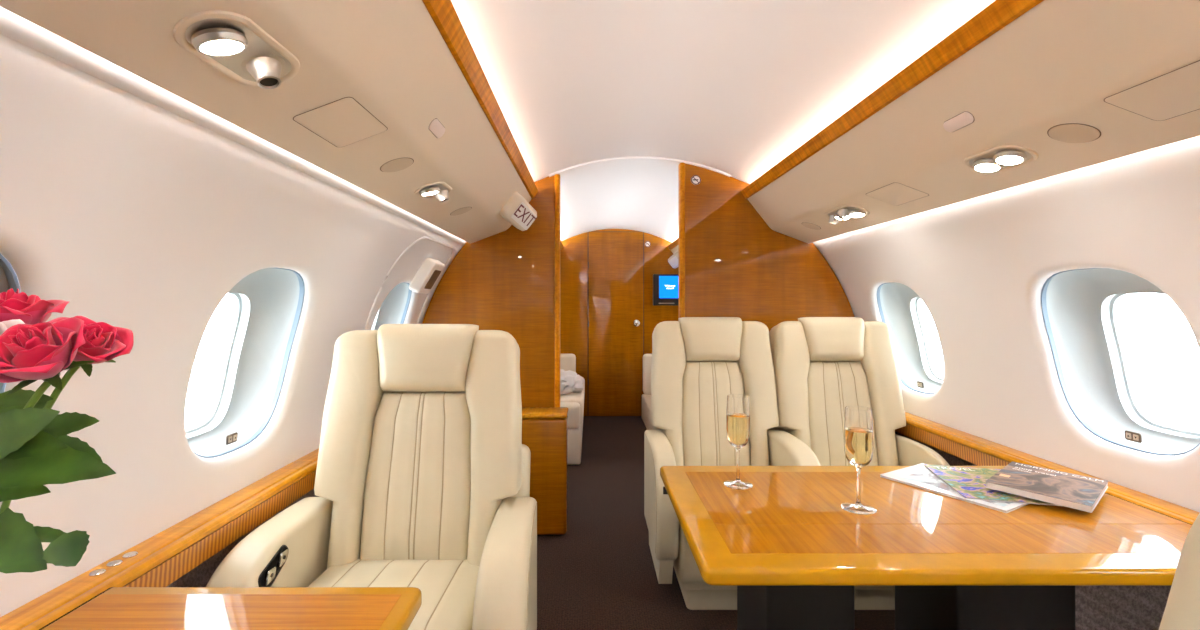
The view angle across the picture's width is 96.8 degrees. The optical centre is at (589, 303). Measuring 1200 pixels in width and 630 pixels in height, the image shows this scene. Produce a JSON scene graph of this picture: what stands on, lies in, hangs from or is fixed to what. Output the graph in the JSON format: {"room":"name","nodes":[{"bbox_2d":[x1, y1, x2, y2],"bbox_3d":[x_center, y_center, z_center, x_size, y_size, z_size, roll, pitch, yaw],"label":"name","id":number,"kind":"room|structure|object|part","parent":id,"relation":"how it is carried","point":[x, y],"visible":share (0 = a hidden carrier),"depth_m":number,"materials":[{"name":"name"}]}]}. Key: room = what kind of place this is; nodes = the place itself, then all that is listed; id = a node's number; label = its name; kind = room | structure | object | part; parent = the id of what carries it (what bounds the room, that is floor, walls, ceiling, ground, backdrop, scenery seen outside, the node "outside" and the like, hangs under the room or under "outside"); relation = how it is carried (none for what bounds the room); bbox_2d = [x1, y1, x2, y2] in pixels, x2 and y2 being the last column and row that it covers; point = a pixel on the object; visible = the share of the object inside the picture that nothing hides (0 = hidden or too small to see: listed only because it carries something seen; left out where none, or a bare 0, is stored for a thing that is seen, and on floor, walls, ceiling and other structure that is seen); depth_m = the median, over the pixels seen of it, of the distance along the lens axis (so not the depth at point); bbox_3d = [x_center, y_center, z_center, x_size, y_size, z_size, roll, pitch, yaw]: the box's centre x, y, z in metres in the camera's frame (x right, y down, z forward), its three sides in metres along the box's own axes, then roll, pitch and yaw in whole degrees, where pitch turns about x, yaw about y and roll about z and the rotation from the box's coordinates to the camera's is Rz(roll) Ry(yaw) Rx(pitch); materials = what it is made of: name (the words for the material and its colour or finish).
{"room":"aircraft cabin","nodes":[
{"label":"aircraft cabin","id":0,"kind":"room"},
{"bbox_2d":[0,34,464,616],"bbox_3d":[-0.679,-0.029,1.035,0.571,1.151,8.870,0,0,0],"label":"wall","id":1,"kind":"structure","parent":0,"point":[116,205],"depth_m":1.03,"materials":[{"name":"white plastic"}]},
{"bbox_2d":[0,253,20,392],"bbox_3d":[-0.971,0.147,0.630,0.273,0.511,0.432,0,0,0],"label":"window","id":2,"kind":"structure","parent":1,"relation":"in","point":[8,277],"depth_m":0.80,"materials":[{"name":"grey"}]},
{"bbox_2d":[0,265,8,292],"bbox_3d":[-0.914,0.146,0.630,0.128,0.495,0.418,0,0,0],"label":"shade","id":3,"kind":"object","parent":2,"relation":"attached to","point":[4,269],"depth_m":0.80,"materials":[{"name":"grey plastic"}]},
{"bbox_2d":[0,448,318,629],"bbox_3d":[-0.896,0.535,-0.300,0.084,0.082,6.180,0,0,0],"label":"ledge","id":4,"kind":"object","parent":1,"relation":"attached to","point":[168,555],"visible":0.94,"depth_m":1.14,"materials":[{"name":"brown wood"}]},
{"bbox_3d":[-0.896,0.510,2.245,0.084,0.024,1.090,0,0,0],"label":"rail","id":5,"kind":"part","parent":4,"relation":"part of","materials":[{"name":"brown wood"}]},
{"bbox_2d":[0,6,465,245],"bbox_3d":[-0.654,-0.326,-0.300,0.035,0.039,6.200,0,0,0],"label":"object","id":6,"kind":"structure","parent":1,"relation":"attached to","point":[13,26],"depth_m":0.82,"materials":[{"name":"white plastic"}]},
{"bbox_2d":[185,268,304,457],"bbox_3d":[-0.971,0.147,1.440,0.273,0.511,0.432,0,0,0],"label":"window","id":7,"kind":"structure","parent":1,"relation":"in","point":[267,302],"depth_m":1.58,"materials":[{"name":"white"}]},
{"bbox_2d":[226,432,237,444],"bbox_3d":[-0.968,0.363,1.440,0.006,0.027,0.044,0,0,0],"label":"switch","id":8,"kind":"object","parent":7,"relation":"attached to","point":[231,438],"depth_m":1.43,"materials":[{"name":"beige plastic"}]},
{"bbox_2d":[0,0,537,243],"bbox_3d":[-0.452,-0.456,-0.297,0.363,0.278,6.185,0,0,0],"label":"panel","id":9,"kind":"object","parent":1,"relation":"attached to","point":[391,99],"visible":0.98,"depth_m":1.02,"materials":[{"name":"beige plastic"}]},
{"bbox_2d":[173,10,299,88],"bbox_3d":[-0.501,-0.356,0.770,0.096,0.051,0.202,0,0,0],"label":"light","id":10,"kind":"object","parent":9,"relation":"attached to","point":[231,43],"visible":1,"depth_m":0.75,"materials":[{"name":"beige plastic"}]},
{"bbox_3d":[-0.501,-0.362,0.770,0.072,0.027,0.177,0,0,0],"label":"dish","id":11,"kind":"part","parent":10,"relation":"part of","materials":[{"name":"silver metal"}]},
{"bbox_2d":[260,78,277,85],"bbox_3d":[-0.488,-0.338,0.809,0.024,0.009,0.025,0,0,0],"label":"outlet","id":12,"kind":"object","parent":10,"relation":"attached to","point":[263,81],"depth_m":0.81,"materials":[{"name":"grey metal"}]},
{"bbox_2d":[380,158,413,171],"bbox_3d":[-0.503,-0.362,1.390,0.083,0.031,0.088,0,0,0],"label":"speaker grille","id":13,"kind":"object","parent":9,"relation":"attached to","point":[391,164],"depth_m":1.39,"materials":[{"name":"beige plastic"}]},
{"bbox_2d":[414,182,451,202],"bbox_3d":[-0.501,-0.357,1.710,0.096,0.049,0.174,0,0,0],"label":"light","id":14,"kind":"object","parent":9,"relation":"attached to","point":[440,191],"visible":1,"depth_m":1.69,"materials":[{"name":"beige"}]},
{"bbox_3d":[-0.501,-0.362,1.710,0.072,0.027,0.149,0,0,0],"label":"dish","id":15,"kind":"part","parent":14,"relation":"part of","materials":[{"name":"silver metal"}]},
{"bbox_2d":[450,207,471,215],"bbox_3d":[-0.503,-0.362,2.080,0.083,0.031,0.088,0,0,0],"label":"speaker grille","id":16,"kind":"object","parent":9,"relation":"attached to","point":[459,211],"depth_m":2.07,"materials":[{"name":"beige plastic"}]},
{"bbox_3d":[-0.290,-0.573,-0.297,0.039,0.045,6.185,0,0,0],"label":"wood trim","id":17,"kind":"part","parent":9,"relation":"part of","materials":[{"name":"brown wood"}]},
{"bbox_2d":[500,192,536,230],"bbox_3d":[-0.335,-0.433,2.513,0.155,0.158,0.215,0,0,0],"label":"exit sign","id":18,"kind":"object","parent":9,"relation":"attached to","point":[517,211],"visible":1,"depth_m":2.46,"materials":[{"name":"beige plastic"}]},
{"bbox_2d":[371,282,411,329],"bbox_3d":[-0.971,0.147,2.400,0.273,0.511,0.432,0,0,0],"label":"window","id":19,"kind":"structure","parent":1,"relation":"in","point":[393,310],"depth_m":2.57,"materials":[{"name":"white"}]},
{"bbox_2d":[364,237,453,329],"bbox_3d":[-0.817,0.082,2.420,0.260,0.737,0.652,0,0,0],"label":"panel","id":20,"kind":"object","parent":1,"relation":"attached to","point":[430,270],"visible":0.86,"depth_m":2.41,"materials":[{"name":"white plastic"}]},
{"bbox_3d":[-0.762,-0.131,2.500,0.120,0.163,0.196,0,0,0],"label":"handle","id":21,"kind":"part","parent":20,"relation":"part of","materials":[{"name":"white plastic"}]},
{"bbox_2d":[167,489,318,586],"bbox_3d":[-0.824,0.849,1.035,0.226,0.613,8.870,0,0,0],"label":"wall","id":22,"kind":"structure","parent":0,"point":[200,575],"depth_m":1.29,"materials":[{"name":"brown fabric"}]},
{"bbox_2d":[560,229,677,415],"bbox_3d":[0.260,0.185,5.490,2.538,2.011,0.040,0,0,0],"label":"wall","id":23,"kind":"structure","parent":0,"point":[574,252],"depth_m":5.47,"materials":[{"name":"brown wood"}]},
{"bbox_2d":[588,231,643,414],"bbox_3d":[0.265,0.197,5.427,0.580,1.882,0.086,0,0,0],"label":"door","id":24,"kind":"structure","parent":23,"relation":"in","point":[615,258],"depth_m":5.45,"materials":[{"name":"brown wood"}]},
{"bbox_3d":[0.475,0.195,5.416,0.068,0.068,0.064,0,0,0],"label":"handle","id":25,"kind":"part","parent":24,"relation":"part of","materials":[{"name":"silver metal"}]},
{"bbox_2d":[653,274,677,304],"bbox_3d":[0.800,-0.145,5.448,0.310,0.320,0.042,0,0,0],"label":"wall monitor","id":26,"kind":"object","parent":23,"relation":"attached to","point":[665,286],"visible":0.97,"depth_m":5.43,"materials":[{"name":"black plastic"}]},
{"bbox_2d":[537,416,894,629],"bbox_3d":[0.260,1.150,1.035,1.949,0.001,8.870,0,0,0],"label":"floor","id":27,"kind":"structure","parent":0,"point":[600,574],"depth_m":2.36,"materials":[{"name":"brown carpet"}]},
{"bbox_2d":[39,587,421,629],"bbox_3d":[-0.573,0.825,0.624,0.557,0.651,0.648,0,0,0],"label":"table","id":28,"kind":"object","parent":27,"relation":"on","point":[115,608],"visible":1,"depth_m":0.87,"materials":[{"name":"brown wood"}]},
{"bbox_3d":[-0.700,0.399,0.560,0.084,0.200,0.084,0,0,0],"label":"glass vase","id":29,"kind":"object","parent":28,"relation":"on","visible":0},
{"bbox_2d":[0,319,24,334],"bbox_3d":[-0.653,0.241,0.557,0.118,0.457,0.060,0,0,17],"label":"rose","id":30,"kind":"object","parent":29,"relation":"in","point":[4,325],"visible":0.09,"depth_m":0.57,"materials":[{"name":"plant"}]},
{"bbox_2d":[0,288,69,573],"bbox_3d":[-0.634,0.226,0.593,0.145,0.487,0.096,0,0,14],"label":"rose","id":31,"kind":"object","parent":29,"relation":"in","point":[21,549],"visible":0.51,"depth_m":0.57,"materials":[{"name":"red plant"}]},
{"bbox_2d":[0,317,115,501],"bbox_3d":[-0.573,0.241,0.518,0.236,0.456,0.083,0,0,0],"label":"rose","id":32,"kind":"object","parent":29,"relation":"in","point":[31,458],"visible":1,"depth_m":0.51,"materials":[{"name":"green plant"}]},
{"bbox_3d":[-0.616,0.271,0.542,0.152,0.397,0.008,0,0,4],"label":"stem","id":33,"kind":"part","parent":32,"relation":"part of","materials":[{"name":"green plant"}]},
{"bbox_2d":[0,316,133,566],"bbox_3d":[-0.596,0.241,0.569,0.182,0.457,0.067,0,0,0],"label":"rose","id":34,"kind":"object","parent":29,"relation":"in","point":[105,342],"visible":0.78,"depth_m":0.57,"materials":[{"name":"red plant"}]},
{"bbox_3d":[-0.619,0.265,0.576,0.137,0.409,0.007,0,0,-1],"label":"stem","id":35,"kind":"part","parent":34,"relation":"part of","materials":[{"name":"green plant"}]},
{"bbox_2d":[206,324,536,629],"bbox_3d":[-0.483,0.605,1.416,0.706,1.091,0.692,0,0,0],"label":"seat","id":36,"kind":"object","parent":27,"relation":"on","point":[422,479],"visible":0.91,"depth_m":1.47,"materials":[{"name":"beige leather"}]},
{"bbox_3d":[-0.783,0.751,1.322,0.104,0.399,0.466,0,0,0],"label":"armrest","id":37,"kind":"part","parent":36,"relation":"part of","materials":[{"name":"beige leather"}]},
{"bbox_2d":[308,559,478,629],"bbox_3d":[-0.485,0.733,1.272,0.452,0.124,0.405,0,0,0],"label":"seat cushion","id":38,"kind":"object","parent":36,"relation":"on","point":[447,587],"depth_m":1.31,"materials":[{"name":"beige leather"}]},
{"bbox_2d":[360,393,470,560],"bbox_3d":[-0.485,0.490,1.514,0.302,0.462,0.137,0,0,0],"label":"cushion","id":39,"kind":"object","parent":36,"relation":"on","point":[415,448],"depth_m":1.49,"materials":[{"name":"beige leather"}]},
{"bbox_3d":[-0.194,0.751,1.322,0.123,0.399,0.466,0,0,0],"label":"armrest","id":40,"kind":"part","parent":36,"relation":"part of","materials":[{"name":"beige leather"}]},
{"bbox_2d":[522,407,567,534],"bbox_3d":[-0.384,0.838,2.699,0.543,0.600,0.173,0,0,0],"label":"base cabinet","id":41,"kind":"object","parent":27,"relation":"on","point":[544,429],"visible":0.47,"depth_m":2.62,"materials":[{"name":"brown wood"}]},
{"bbox_2d":[560,354,584,464],"bbox_3d":[-0.310,0.754,4.525,0.520,0.768,1.550,0,0,0],"label":"divan","id":42,"kind":"object","parent":27,"relation":"on","point":[574,401],"visible":0.32,"depth_m":3.77,"materials":[{"name":"beige leather"}]},
{"bbox_3d":[-0.345,0.689,5.236,0.410,0.398,0.128,0,0,0],"label":"armrest","id":43,"kind":"part","parent":42,"relation":"part of","materials":[{"name":"beige leather"}]},
{"bbox_3d":[-0.310,0.799,3.814,0.480,0.178,0.128,0,0,0],"label":"armrest","id":44,"kind":"part","parent":42,"relation":"part of","materials":[{"name":"beige leather"}]},
{"bbox_2d":[560,369,583,394],"bbox_3d":[-0.237,0.612,4.302,0.380,0.175,0.600,0,0,0],"label":"throw blanket","id":45,"kind":"object","parent":42,"relation":"on","point":[570,381],"visible":0.49,"depth_m":4.16,"materials":[{"name":"white fabric"}]},
{"bbox_2d":[560,389,583,423],"bbox_3d":[-0.250,0.794,4.202,0.400,0.188,0.639,0,0,0],"label":"seat cushion","id":46,"kind":"object","parent":42,"relation":"on","point":[578,397],"depth_m":3.95,"materials":[{"name":"beige leather"}]},
{"bbox_2d":[422,163,854,429],"bbox_3d":[0.260,0.197,2.822,2.388,1.882,0.069,0,0,0],"label":"wall","id":47,"kind":"structure","parent":27,"relation":"on","point":[731,263],"depth_m":2.80,"materials":[{"name":"brown wood"}]},
{"bbox_3d":[-0.172,0.229,2.822,0.028,1.818,0.069,0,0,0],"label":"edge post","id":48,"kind":"part","parent":47,"relation":"part of","materials":[{"name":"brown wood"}]},
{"bbox_2d":[549,156,730,176],"bbox_3d":[0.260,-0.718,2.815,0.954,0.105,0.070,0,0,0],"label":"trim","id":49,"kind":"structure","parent":47,"relation":"attached to","point":[629,158],"depth_m":2.79,"materials":[{"name":"white plastic"}]},
{"bbox_3d":[0.486,0.199,2.822,0.028,1.878,0.069,0,0,0],"label":"edge post","id":50,"kind":"part","parent":47,"relation":"part of","materials":[{"name":"brown wood"}]},
{"bbox_2d":[691,175,700,184],"bbox_3d":[0.556,-0.651,2.797,0.052,0.052,0.005,0,0,0],"label":"no smoking sign","id":51,"kind":"object","parent":47,"relation":"attached to","point":[695,179],"visible":1,"depth_m":2.80,"materials":[{"name":"white plastic"}]},
{"bbox_2d":[642,354,652,429],"bbox_3d":[0.765,0.754,4.525,0.510,0.768,1.550,0,0,0],"label":"divan","id":52,"kind":"object","parent":27,"relation":"on","point":[647,358],"visible":0.15,"depth_m":5.17,"materials":[{"name":"beige leather"}]},
{"bbox_3d":[0.770,0.689,5.236,0.500,0.398,0.128,0,0,0],"label":"armrest","id":53,"kind":"part","parent":52,"relation":"part of","materials":[{"name":"beige leather"}]},
{"bbox_2d":[644,317,820,609],"bbox_3d":[0.554,0.605,2.246,0.628,1.091,0.692,0,0,0],"label":"seat","id":54,"kind":"object","parent":27,"relation":"on","point":[697,362],"visible":0.64,"depth_m":2.31,"materials":[{"name":"beige leather"}]},
{"bbox_3d":[0.283,0.751,2.152,0.083,0.399,0.466,0,0,0],"label":"armrest","id":55,"kind":"part","parent":54,"relation":"part of","materials":[{"name":"beige leather"}]},
{"bbox_3d":[0.548,0.931,2.175,0.405,0.267,0.390,0,0,0],"label":"seat frame","id":56,"kind":"part","parent":54,"relation":"part of","materials":[{"name":"beige leather"}]},
{"bbox_2d":[682,362,749,465],"bbox_3d":[0.548,0.490,2.344,0.291,0.462,0.137,0,0,0],"label":"cushion","id":57,"kind":"object","parent":54,"relation":"on","point":[706,386],"depth_m":2.32,"materials":[{"name":"beige leather"}]},
{"bbox_3d":[0.819,0.751,2.152,0.095,0.399,0.466,0,0,0],"label":"armrest","id":58,"kind":"part","parent":54,"relation":"part of","materials":[{"name":"beige leather"}]},
{"bbox_2d":[769,317,949,609],"bbox_3d":[1.099,0.605,2.246,0.546,1.091,0.692,0,0,0],"label":"seat","id":59,"kind":"object","parent":27,"relation":"on","point":[823,366],"visible":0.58,"depth_m":2.33,"materials":[{"name":"beige leather"}]},
{"bbox_2d":[807,362,877,465],"bbox_3d":[1.099,0.490,2.344,0.291,0.462,0.137,0,0,0],"label":"cushion","id":60,"kind":"object","parent":59,"relation":"on","point":[832,387],"depth_m":2.33,"materials":[{"name":"beige leather"}]},
{"bbox_3d":[1.099,0.931,2.175,0.405,0.267,0.390,0,0,0],"label":"seat frame","id":61,"kind":"part","parent":59,"relation":"part of","materials":[{"name":"leather"}]},
{"bbox_3d":[1.340,0.769,2.152,0.035,0.399,0.466,0,0,0],"label":"armrest","id":62,"kind":"part","parent":59,"relation":"part of","materials":[{"name":"beige leather"}]},
{"bbox_2d":[660,466,1191,629],"bbox_3d":[0.792,0.825,1.327,1.155,0.651,0.655,0,0,0],"label":"table","id":63,"kind":"object","parent":27,"relation":"on","point":[795,558],"visible":0.77,"depth_m":1.20,"materials":[{"name":"brown wood"}]},
{"bbox_2d":[724,394,752,489],"bbox_3d":[0.409,0.377,1.472,0.078,0.245,0.078,0,0,0],"label":"champagne flute","id":64,"kind":"object","parent":63,"relation":"on","point":[738,406],"visible":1,"depth_m":1.45,"materials":[{"name":"clear glass"}]},
{"bbox_2d":[841,406,876,514],"bbox_3d":[0.655,0.377,1.300,0.078,0.245,0.078,0,0,0],"label":"champagne flute","id":65,"kind":"object","parent":63,"relation":"on","point":[858,421],"visible":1,"depth_m":1.28,"materials":[{"name":"clear glass"}]},
{"bbox_3d":[0.821,0.502,1.327,1.075,0.005,0.517,0,0,0],"label":"panel","id":66,"kind":"part","parent":63,"relation":"part of","materials":[{"name":"brown wood"}]},
{"bbox_2d":[880,463,1027,512],"bbox_3d":[1.012,0.496,1.462,0.222,0.006,0.312,0,0,-30],"label":"magazine","id":67,"kind":"object","parent":63,"relation":"on","point":[919,476],"visible":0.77,"depth_m":1.46,"materials":[{"name":"grey paper"}]},
{"bbox_2d":[901,470,1012,505],"bbox_3d":[1.028,0.493,1.454,0.190,0.001,0.250,0,0,-30],"label":"picture","id":68,"kind":"object","parent":67,"relation":"on","point":[926,478],"depth_m":1.47},
{"bbox_2d":[924,464,1059,505],"bbox_3d":[1.085,0.491,1.462,0.210,0.004,0.285,0,0,14],"label":"magazine","id":69,"kind":"object","parent":67,"relation":"on","point":[969,482],"visible":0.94,"depth_m":1.45,"materials":[{"name":"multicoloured paper"}]},
{"bbox_2d":[985,462,1107,512],"bbox_3d":[1.205,0.475,1.405,0.275,0.017,0.205,0,1,-40],"label":"magazine","id":70,"kind":"object","parent":63,"relation":"on","point":[1079,492],"visible":1,"depth_m":1.37,"materials":[{"name":"grey paper"}]},
{"bbox_2d":[1159,513,1199,629],"bbox_3d":[0.567,0.605,0.414,0.638,1.091,0.692,0,0,0],"label":"seat","id":71,"kind":"object","parent":27,"relation":"on","point":[1182,609],"visible":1,"depth_m":0.27,"materials":[{"name":"beige leather"}]},
{"bbox_2d":[451,0,994,241],"bbox_3d":[0.260,-0.661,1.035,1.410,0.222,8.870,0,0,0],"label":"ceiling","id":72,"kind":"structure","parent":0,"point":[735,88],"depth_m":1.69,"materials":[{"name":"white"}]},
{"bbox_2d":[813,136,1199,511],"bbox_3d":[1.199,-0.029,1.035,0.571,1.151,8.870,0,0,0],"label":"wall","id":73,"kind":"structure","parent":0,"point":[980,266],"depth_m":1.66,"materials":[{"name":"white plastic"}]},
{"bbox_2d":[667,238,677,253],"bbox_3d":[0.972,-0.456,4.160,0.363,0.278,2.600,0,0,0],"label":"panel","id":74,"kind":"object","parent":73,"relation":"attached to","point":[673,246],"visible":0.08,"depth_m":5.20,"materials":[{"name":"beige"}]},
{"bbox_2d":[668,252,677,267],"bbox_3d":[0.855,-0.433,5.242,0.155,0.158,0.215,0,0,0],"label":"exit sign","id":75,"kind":"object","parent":74,"relation":"attached to","point":[673,260],"visible":0.74,"depth_m":5.24,"materials":[{"name":"beige plastic"}]},
{"bbox_2d":[877,282,943,393],"bbox_3d":[1.491,0.147,2.400,0.273,0.511,0.432,0,0,0],"label":"window","id":76,"kind":"structure","parent":73,"relation":"in","point":[899,306],"depth_m":2.55,"materials":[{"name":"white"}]},
{"bbox_2d":[917,381,923,387],"bbox_3d":[1.488,0.363,2.400,0.006,0.027,0.044,0,0,0],"label":"switch","id":77,"kind":"object","parent":76,"relation":"attached to","point":[920,384],"depth_m":2.39,"materials":[{"name":"beige plastic"}]},
{"bbox_2d":[741,0,1199,243],"bbox_3d":[0.972,-0.456,-0.297,0.363,0.278,6.185,0,0,0],"label":"panel","id":78,"kind":"object","parent":73,"relation":"attached to","point":[1077,84],"visible":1,"depth_m":1.18,"materials":[{"name":"beige plastic"}]},
{"bbox_2d":[802,222,820,229],"bbox_3d":[1.025,-0.361,2.470,0.083,0.031,0.088,0,0,0],"label":"speaker grille","id":79,"kind":"object","parent":78,"relation":"attached to","point":[809,225],"depth_m":2.46,"materials":[{"name":"beige plastic"}]},
{"bbox_2d":[825,205,869,224],"bbox_3d":[1.024,-0.357,2.130,0.097,0.056,0.252,0,0,0],"label":"light","id":80,"kind":"object","parent":78,"relation":"attached to","point":[845,213],"visible":1,"depth_m":2.09,"materials":[{"name":"beige"}]},
{"bbox_3d":[1.024,-0.361,2.130,0.072,0.027,0.227,0,0,0],"label":"dish","id":81,"kind":"part","parent":80,"relation":"part of","materials":[{"name":"silver metal"}]},
{"bbox_3d":[0.810,-0.573,-0.297,0.039,0.045,6.185,0,0,0],"label":"wood trim","id":82,"kind":"part","parent":78,"relation":"part of","materials":[{"name":"brown wood"}]},
{"bbox_2d":[963,145,1038,172],"bbox_3d":[1.024,-0.361,1.335,0.096,0.038,0.186,0,0,0],"label":"light","id":83,"kind":"object","parent":78,"relation":"attached to","point":[997,159],"visible":1,"depth_m":1.31,"materials":[{"name":"beige plastic"}]},
{"bbox_3d":[1.024,-0.361,1.335,0.072,0.027,0.161,0,0,0],"label":"dish","id":84,"kind":"part","parent":83,"relation":"part of","materials":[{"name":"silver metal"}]},
{"bbox_2d":[1047,123,1100,142],"bbox_3d":[1.025,-0.361,1.130,0.083,0.031,0.088,0,0,0],"label":"speaker grille","id":85,"kind":"object","parent":78,"relation":"attached to","point":[1056,132],"depth_m":1.13,"materials":[{"name":"beige plastic"}]},
{"bbox_2d":[895,412,1199,524],"bbox_3d":[1.416,0.537,-0.300,0.084,0.078,6.180,0,0,0],"label":"ledge","id":86,"kind":"object","parent":73,"relation":"attached to","point":[979,451],"visible":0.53,"depth_m":1.85,"materials":[{"name":"brown wood"}]},
{"bbox_3d":[1.416,0.510,2.245,0.084,0.024,1.090,0,0,0],"label":"rail","id":87,"kind":"part","parent":86,"relation":"part of","materials":[{"name":"brown wood"}]},
{"bbox_3d":[1.416,0.510,-0.846,0.084,0.024,5.088,0,0,0],"label":"rail","id":88,"kind":"part","parent":86,"relation":"part of","materials":[{"name":"brown wood"}]},
{"bbox_2d":[1041,268,1199,455],"bbox_3d":[1.491,0.147,1.460,0.273,0.511,0.432,0,0,0],"label":"window","id":89,"kind":"structure","parent":73,"relation":"in","point":[1080,307],"depth_m":1.59,"materials":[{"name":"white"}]},
{"bbox_2d":[1125,430,1141,442],"bbox_3d":[1.488,0.363,1.460,0.006,0.027,0.044,0,0,0],"label":"switch","id":90,"kind":"object","parent":89,"relation":"attached to","point":[1129,435],"depth_m":1.46,"materials":[{"name":"beige plastic"}]},
{"bbox_2d":[895,431,1170,629],"bbox_3d":[1.344,0.849,1.035,0.226,0.613,8.870,0,0,0],"label":"wall","id":91,"kind":"structure","parent":0,"point":[1096,607],"depth_m":1.42,"materials":[{"name":"carpet"}]},
{"label":"outside","id":92,"kind":"structure","parent":0,"visible":0},
{"bbox_2d":[185,334,1199,430],"bbox_3d":[0.000,3.350,0.000,120.000,0.001,120.000,0,0,0],"label":"sky","id":93,"kind":"structure","parent":92,"point":[1165,369],"depth_m":25.33,"materials":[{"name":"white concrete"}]}
]}

